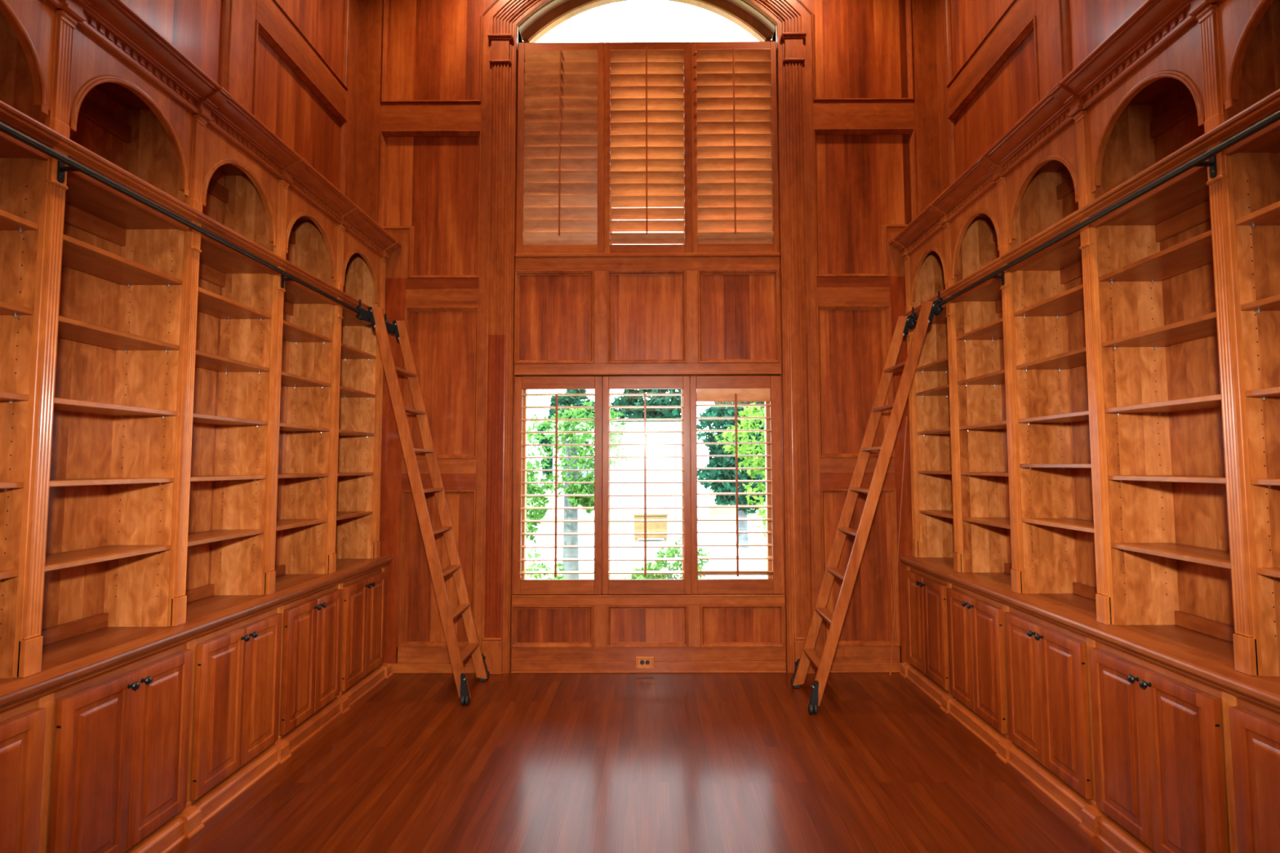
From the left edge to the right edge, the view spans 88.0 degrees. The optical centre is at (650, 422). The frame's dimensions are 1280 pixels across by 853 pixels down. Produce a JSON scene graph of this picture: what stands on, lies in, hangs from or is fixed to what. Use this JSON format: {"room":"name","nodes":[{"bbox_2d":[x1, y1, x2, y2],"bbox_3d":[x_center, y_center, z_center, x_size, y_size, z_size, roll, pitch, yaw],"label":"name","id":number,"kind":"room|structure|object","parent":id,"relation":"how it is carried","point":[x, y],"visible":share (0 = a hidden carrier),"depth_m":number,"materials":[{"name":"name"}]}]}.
{"room":"library","nodes":[
{"label":"library","id":0,"kind":"room"},
{"bbox_2d":[122,0,343,188],"bbox_3d":[-2.530,-1.385,1.736,0.198,6.200,7.668,0,-4,0],"label":"wall","id":1,"kind":"structure","parent":0,"point":[285,104],"depth_m":4.38,"materials":[{"name":"brown wood"}]},
{"bbox_2d":[44,0,401,260],"bbox_3d":[-2.235,-1.503,3.140,0.460,0.132,4.375,0,-4,0],"label":"trim","id":2,"kind":"structure","parent":1,"relation":"attached to","point":[113,24],"depth_m":3.11,"materials":[{"name":"brown wood"}]},
{"bbox_2d":[218,0,359,203],"bbox_3d":[-2.413,-2.990,2.504,0.044,2.900,5.838,0,-4,0],"label":"trim","id":3,"kind":"structure","parent":1,"relation":"attached to","point":[242,20],"depth_m":4.46,"materials":[{"name":"brown wood"}]},
{"bbox_2d":[167,671,1114,852],"bbox_3d":[-0.051,1.754,1.415,5.200,0.120,7.448,0,-4,0],"label":"floor","id":4,"kind":"structure","parent":0,"point":[717,762],"depth_m":3.41,"materials":[{"name":"brown wood"}]},
{"bbox_2d":[0,685,62,852],"bbox_3d":[-2.225,1.311,1.915,0.472,0.840,0.711,0,-4,0],"label":"base cabinet","id":5,"kind":"object","parent":4,"relation":"on","point":[26,726],"visible":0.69,"depth_m":2.16,"materials":[{"name":"brown wood"}]},
{"bbox_2d":[45,633,204,852],"bbox_3d":[-2.222,1.356,2.625,0.472,0.840,0.711,0,-4,0],"label":"base cabinet","id":6,"kind":"object","parent":4,"relation":"on","point":[120,776],"visible":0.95,"depth_m":2.57,"materials":[{"name":"brown wood"}]},
{"bbox_2d":[189,601,291,823],"bbox_3d":[-2.219,1.402,3.336,0.472,0.840,0.711,0,-4,0],"label":"base cabinet","id":7,"kind":"object","parent":4,"relation":"on","point":[237,741],"visible":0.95,"depth_m":3.25,"materials":[{"name":"brown wood"}]},
{"bbox_2d":[279,579,350,754],"bbox_3d":[-2.217,1.447,4.046,0.472,0.840,0.711,0,-4,0],"label":"base cabinet","id":8,"kind":"object","parent":4,"relation":"on","point":[311,697],"visible":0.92,"depth_m":3.96,"materials":[{"name":"brown wood"}]},
{"bbox_2d":[340,564,392,706],"bbox_3d":[-2.214,1.492,4.756,0.472,0.840,0.711,0,-4,0],"label":"base cabinet","id":9,"kind":"object","parent":4,"relation":"on","point":[363,666],"visible":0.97,"depth_m":4.67,"materials":[{"name":"brown wood"}]},
{"bbox_2d":[355,299,489,705],"bbox_3d":[-1.629,0.532,4.775,0.830,2.754,0.588,0,-4,0],"label":"library ladder","id":10,"kind":"object","parent":4,"relation":"on","point":[375,315],"visible":1,"depth_m":4.62,"materials":[{"name":"brown wood"}]},
{"bbox_2d":[791,291,943,714],"bbox_3d":[1.489,0.513,4.603,0.956,2.754,0.595,0,-4,0],"label":"library ladder","id":11,"kind":"object","parent":4,"relation":"on","point":[928,308],"visible":0.98,"depth_m":4.44,"materials":[{"name":"brown wood"}]},
{"bbox_2d":[889,416,907,675],"bbox_3d":[1.912,0.938,5.108,0.203,1.972,0.013,0,-4,-8],"label":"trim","id":12,"kind":"structure","parent":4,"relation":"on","point":[906,420],"depth_m":5.10,"materials":[{"name":"brown wood"}]},
{"bbox_2d":[899,562,950,706],"bbox_3d":[2.134,1.480,4.740,0.472,0.840,0.711,0,-4,0],"label":"base cabinet","id":13,"kind":"object","parent":4,"relation":"on","point":[927,665],"visible":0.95,"depth_m":4.66,"materials":[{"name":"brown wood"}]},
{"bbox_2d":[939,577,1007,753],"bbox_3d":[2.131,1.435,4.030,0.472,0.840,0.711,0,-4,0],"label":"base cabinet","id":14,"kind":"object","parent":4,"relation":"on","point":[976,699],"visible":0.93,"depth_m":3.95,"materials":[{"name":"brown wood"}]},
{"bbox_2d":[995,600,1093,822],"bbox_3d":[2.129,1.389,3.320,0.472,0.840,0.711,0,-4,0],"label":"base cabinet","id":15,"kind":"object","parent":4,"relation":"on","point":[1047,741],"visible":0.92,"depth_m":3.23,"materials":[{"name":"brown wood"}]},
{"bbox_2d":[1078,631,1230,852],"bbox_3d":[2.126,1.344,2.610,0.472,0.840,0.711,0,-4,0],"label":"base cabinet","id":16,"kind":"object","parent":4,"relation":"on","point":[1157,741],"visible":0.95,"depth_m":2.55,"materials":[{"name":"brown wood"}]},
{"bbox_2d":[1213,684,1279,852],"bbox_3d":[2.123,1.298,1.899,0.472,0.840,0.711,0,-4,0],"label":"base cabinet","id":17,"kind":"object","parent":4,"relation":"on","point":[1251,727],"visible":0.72,"depth_m":2.14,"materials":[{"name":"brown wood"}]},
{"bbox_3d":[-2.227,1.265,1.205,0.472,0.840,0.711,0,-4,0],"label":"base cabinet","id":18,"kind":"object","parent":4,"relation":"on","visible":0},
{"bbox_2d":[0,556,392,708],"bbox_3d":[-2.241,0.935,2.984,0.437,0.046,4.375,0,-4,0],"label":"countertop","id":19,"kind":"structure","parent":18,"relation":"on","point":[65,661],"depth_m":2.81,"materials":[{"name":"brown wood"}]},
{"bbox_2d":[0,0,62,580],"bbox_3d":[-2.278,-0.383,1.956,0.379,2.453,0.712,0,-4,0],"label":"bookcase","id":20,"kind":"object","parent":19,"relation":"on","point":[33,22],"visible":0.99,"depth_m":2.28,"materials":[{"name":"brown wood"}]},
{"bbox_2d":[0,8,199,678],"bbox_3d":[-2.275,-0.338,2.666,0.379,2.453,0.712,0,-4,0],"label":"bookcase","id":21,"kind":"object","parent":19,"relation":"on","point":[70,270],"visible":0.94,"depth_m":2.60,"materials":[{"name":"brown wood"}]},
{"bbox_2d":[103,109,284,626],"bbox_3d":[-2.273,-0.292,3.377,0.379,2.453,0.712,0,-4,0],"label":"bookcase","id":22,"kind":"object","parent":19,"relation":"on","point":[153,589],"visible":0.91,"depth_m":3.05,"materials":[{"name":"brown wood"}]},
{"bbox_2d":[210,175,342,595],"bbox_3d":[-2.270,-0.247,4.087,0.379,2.453,0.712,0,-4,0],"label":"bookcase","id":23,"kind":"object","parent":19,"relation":"on","point":[251,565],"visible":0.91,"depth_m":3.74,"materials":[{"name":"brown wood"}]},
{"bbox_2d":[282,221,388,573],"bbox_3d":[-2.267,-0.200,4.829,0.379,2.453,0.776,0,-4,0],"label":"bookcase","id":24,"kind":"object","parent":19,"relation":"on","point":[348,498],"visible":0.9,"depth_m":4.51,"materials":[{"name":"brown wood"}]},
{"bbox_2d":[0,121,386,324],"bbox_3d":[-2.070,-0.865,3.073,0.094,0.101,4.325,0,-4,0],"label":"ladder rail","id":25,"kind":"object","parent":24,"relation":"attached to","point":[62,159],"visible":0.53,"depth_m":2.62,"materials":[{"name":"black metal"}]},
{"bbox_3d":[2.121,1.253,1.189,0.472,0.840,0.711,0,-4,0],"label":"base cabinet","id":26,"kind":"object","parent":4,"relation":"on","visible":0},
{"bbox_2d":[899,555,1279,709],"bbox_3d":[2.145,0.922,2.969,0.437,0.046,4.375,0,-4,0],"label":"countertop","id":27,"kind":"structure","parent":26,"relation":"on","point":[1208,658],"depth_m":2.79,"materials":[{"name":"brown wood"}]},
{"bbox_2d":[902,218,1007,572],"bbox_3d":[2.178,-0.212,4.813,0.379,2.453,0.776,0,-4,0],"label":"bookcase","id":28,"kind":"object","parent":27,"relation":"on","point":[941,496],"visible":0.85,"depth_m":4.48,"materials":[{"name":"brown wood"}]},
{"bbox_2d":[906,110,1279,334],"bbox_3d":[1.964,-0.877,3.059,0.094,0.101,4.325,0,-4,0],"label":"ladder rail","id":29,"kind":"object","parent":28,"relation":"attached to","point":[1211,154],"visible":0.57,"depth_m":2.56,"materials":[{"name":"black metal"}]},
{"bbox_2d":[945,172,1076,593],"bbox_3d":[2.175,-0.260,4.071,0.379,2.453,0.712,0,-4,0],"label":"bookcase","id":30,"kind":"object","parent":27,"relation":"on","point":[1042,559],"visible":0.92,"depth_m":3.72,"materials":[{"name":"brown wood"}]},
{"bbox_2d":[1000,104,1178,625],"bbox_3d":[2.172,-0.305,3.361,0.379,2.453,0.712,0,-4,0],"label":"bookcase","id":31,"kind":"object","parent":27,"relation":"on","point":[1127,588],"visible":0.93,"depth_m":3.02,"materials":[{"name":"brown wood"}]},
{"bbox_2d":[1080,0,1279,676],"bbox_3d":[2.170,-0.351,2.650,0.379,2.453,0.712,0,-4,0],"label":"bookcase","id":32,"kind":"object","parent":27,"relation":"on","point":[1207,265],"visible":0.93,"depth_m":2.51,"materials":[{"name":"brown wood"}]},
{"bbox_2d":[1211,0,1279,577],"bbox_3d":[2.167,-0.396,1.940,0.379,2.453,0.712,0,-4,0],"label":"bookcase","id":33,"kind":"object","parent":27,"relation":"on","point":[1238,20],"visible":0.98,"depth_m":2.26,"materials":[{"name":"brown wood"}]},
{"bbox_2d":[383,0,911,662],"bbox_3d":[-0.045,-1.157,5.404,5.200,6.200,0.198,0,-4,0],"label":"wall","id":34,"kind":"structure","parent":0,"point":[864,180],"depth_m":5.32,"materials":[{"name":"brown wood"}]},
{"bbox_2d":[635,656,653,668],"bbox_3d":[-0.046,1.847,5.096,0.138,0.084,0.018,0,-4,0],"label":"electrical outlet","id":35,"kind":"object","parent":34,"relation":"attached to","point":[642,662],"visible":1,"depth_m":5.09,"materials":[{"name":"brown plastic"}]},
{"bbox_2d":[520,388,772,579],"bbox_3d":[-0.021,0.492,5.348,2.120,1.719,0.070,0,-4,0],"label":"window","id":36,"kind":"structure","parent":34,"relation":"in","point":[767,414],"depth_m":5.32,"materials":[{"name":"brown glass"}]},
{"bbox_2d":[512,376,602,594],"bbox_3d":[-0.730,0.490,5.216,0.696,1.708,0.121,0,-4,0],"label":"shutter","id":37,"kind":"object","parent":36,"relation":"attached to","point":[520,586],"visible":1,"depth_m":5.20,"materials":[{"name":"brown wood"}]},
{"bbox_2d":[602,376,691,594],"bbox_3d":[-0.033,0.488,5.213,0.692,1.708,0.121,0,-4,0],"label":"shutter","id":38,"kind":"object","parent":36,"relation":"attached to","point":[673,586],"visible":1,"depth_m":5.20,"materials":[{"name":"brown wood"}]},
{"bbox_2d":[689,376,784,594],"bbox_3d":[0.676,0.486,5.211,0.720,1.708,0.121,0,-4,0],"label":"shutter","id":39,"kind":"object","parent":36,"relation":"attached to","point":[702,388],"visible":1,"depth_m":5.19,"materials":[{"name":"brown wood"}]},
{"bbox_2d":[520,0,773,244],"bbox_3d":[-0.029,-2.516,5.533,2.120,2.367,0.084,0,-4,0],"label":"window","id":40,"kind":"structure","parent":34,"relation":"in","point":[571,8],"depth_m":5.57,"materials":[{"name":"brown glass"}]},
{"bbox_2d":[515,42,604,253],"bbox_3d":[-0.732,-2.236,5.392,0.710,1.772,0.057,0,-4,0],"label":"shutter","id":41,"kind":"object","parent":40,"relation":"attached to","point":[560,153],"visible":0.97,"depth_m":5.39,"materials":[{"name":"brown wood"}]},
{"bbox_2d":[604,41,692,253],"bbox_3d":[-0.024,-2.239,5.389,0.705,1.772,0.104,0,-4,0],"label":"shutter","id":42,"kind":"object","parent":40,"relation":"attached to","point":[647,144],"visible":0.99,"depth_m":5.38,"materials":[{"name":"brown wood"}]},
{"bbox_2d":[690,41,778,253],"bbox_3d":[0.679,-2.240,5.387,0.700,1.772,0.094,0,-4,0],"label":"shutter","id":43,"kind":"object","parent":40,"relation":"attached to","point":[735,162],"visible":0.98,"depth_m":5.39,"materials":[{"name":"brown wood"}]},
{"bbox_2d":[355,0,940,673],"bbox_3d":[-0.026,-1.163,5.319,4.840,6.200,0.068,0,-4,0],"label":"trim","id":44,"kind":"structure","parent":34,"relation":"attached to","point":[921,113],"depth_m":5.27,"materials":[{"name":"brown wood"}]},
{"bbox_2d":[473,0,823,674],"bbox_3d":[-0.025,-1.026,5.284,2.704,5.923,0.083,0,-4,0],"label":"trim","id":45,"kind":"structure","parent":34,"relation":"attached to","point":[500,22],"depth_m":5.26,"materials":[{"name":"brown wood"}]},
{"bbox_2d":[951,0,1146,178],"bbox_3d":[2.432,-1.400,1.718,0.158,6.200,7.668,0,-4,0],"label":"wall","id":46,"kind":"structure","parent":0,"point":[1011,93],"depth_m":4.45,"materials":[{"name":"brown wood"}]},
{"bbox_2d":[934,0,1071,193],"bbox_3d":[2.331,-3.004,2.487,0.044,2.900,5.838,0,-4,0],"label":"trim","id":47,"kind":"structure","parent":46,"relation":"attached to","point":[1050,21],"depth_m":4.50,"materials":[{"name":"brown wood"}]},
{"bbox_2d":[888,0,1221,258],"bbox_3d":[2.125,-1.515,3.124,0.460,0.132,4.375,0,-4,0],"label":"trim","id":48,"kind":"structure","parent":46,"relation":"attached to","point":[1153,24],"depth_m":3.13,"materials":[{"name":"brown wood"}]},
{"label":"outside","id":49,"kind":"structure","parent":0,"visible":0},
{"bbox_2d":[525,486,765,579],"bbox_3d":[0.068,4.190,32.608,80.000,0.200,54.382,0,-4,0],"label":"lawn","id":50,"kind":"structure","parent":49,"point":[714,513],"depth_m":23.07,"materials":[{"name":"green plant"}]},
{"bbox_2d":[525,548,567,579],"bbox_3d":[-1.667,2.111,8.298,1.630,1.064,1.116,0,-4,0],"label":"shrub","id":51,"kind":"object","parent":50,"relation":"on","point":[536,555],"visible":0.05,"depth_m":8.33,"materials":[{"name":"green plant"}]},
{"bbox_2d":[534,389,594,493],"bbox_3d":[-4.605,1.061,36.942,3.711,7.234,3.405,1,-4,-17],"label":"evergreen","id":52,"kind":"object","parent":50,"relation":"on","point":[562,401],"visible":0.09,"depth_m":36.39,"materials":[{"name":"green plant"}]},
{"bbox_2d":[525,400,627,579],"bbox_3d":[-1.420,1.128,11.001,2.122,3.161,1.807,0,-4,0],"label":"tree","id":53,"kind":"object","parent":50,"relation":"on","point":[568,451],"visible":0.59,"depth_m":10.81,"materials":[{"name":"green plant"}]},
{"bbox_2d":[543,422,716,517],"bbox_3d":[-0.758,1.866,27.189,6.600,3.750,4.300,0,-4,0],"label":"house","id":54,"kind":"structure","parent":50,"relation":"on","point":[628,438],"depth_m":25.43,"materials":[{"name":"white"}]},
{"bbox_2d":[609,389,681,422],"bbox_3d":[-0.104,0.311,35.971,5.028,9.077,4.747,0,-4,0],"label":"evergreen","id":55,"kind":"object","parent":50,"relation":"on","point":[628,413],"visible":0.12,"depth_m":34.92,"materials":[{"name":"green plant"}]},
{"bbox_2d":[624,536,711,579],"bbox_3d":[0.212,2.144,9.502,1.302,1.012,0.980,0,-4,0],"label":"shrub","id":56,"kind":"object","parent":50,"relation":"on","point":[672,552],"visible":0.3,"depth_m":9.41,"materials":[{"name":"green plant"}]},
{"bbox_2d":[697,401,764,495],"bbox_3d":[4.856,0.600,36.024,4.936,8.049,4.346,0,-4,0],"label":"evergreen","id":57,"kind":"object","parent":50,"relation":"on","point":[711,452],"visible":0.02,"depth_m":35.23,"materials":[{"name":"green plant"}]},
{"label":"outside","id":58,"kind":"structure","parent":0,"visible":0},
{"bbox_2d":[525,523,766,578],"bbox_3d":[-0.998,2.973,15.195,16.000,0.012,14.300,0,-4,0],"label":"ground","id":59,"kind":"structure","parent":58,"point":[615,540],"depth_m":16.43,"materials":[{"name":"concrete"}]},
{"bbox_2d":[632,511,668,542],"bbox_3d":[-0.001,2.749,17.360,0.940,0.730,0.680,0,-4,0],"label":"wooden box","id":60,"kind":"object","parent":59,"relation":"on","point":[651,526],"visible":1,"depth_m":17.06,"materials":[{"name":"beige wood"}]},
{"bbox_2d":[696,401,765,548],"bbox_3d":[2.555,0.705,16.073,3.082,4.632,2.219,0,-4,0],"label":"tree","id":61,"kind":"object","parent":59,"relation":"on","point":[719,411],"visible":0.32,"depth_m":15.61,"materials":[{"name":"green plant"}]},
{"bbox_2d":[715,402,766,537],"bbox_3d":[1.873,1.065,9.232,1.888,3.042,1.311,-2,-4,24],"label":"tree","id":62,"kind":"object","parent":59,"relation":"on","point":[751,411],"visible":0.16,"depth_m":9.17,"materials":[{"name":"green plant"}]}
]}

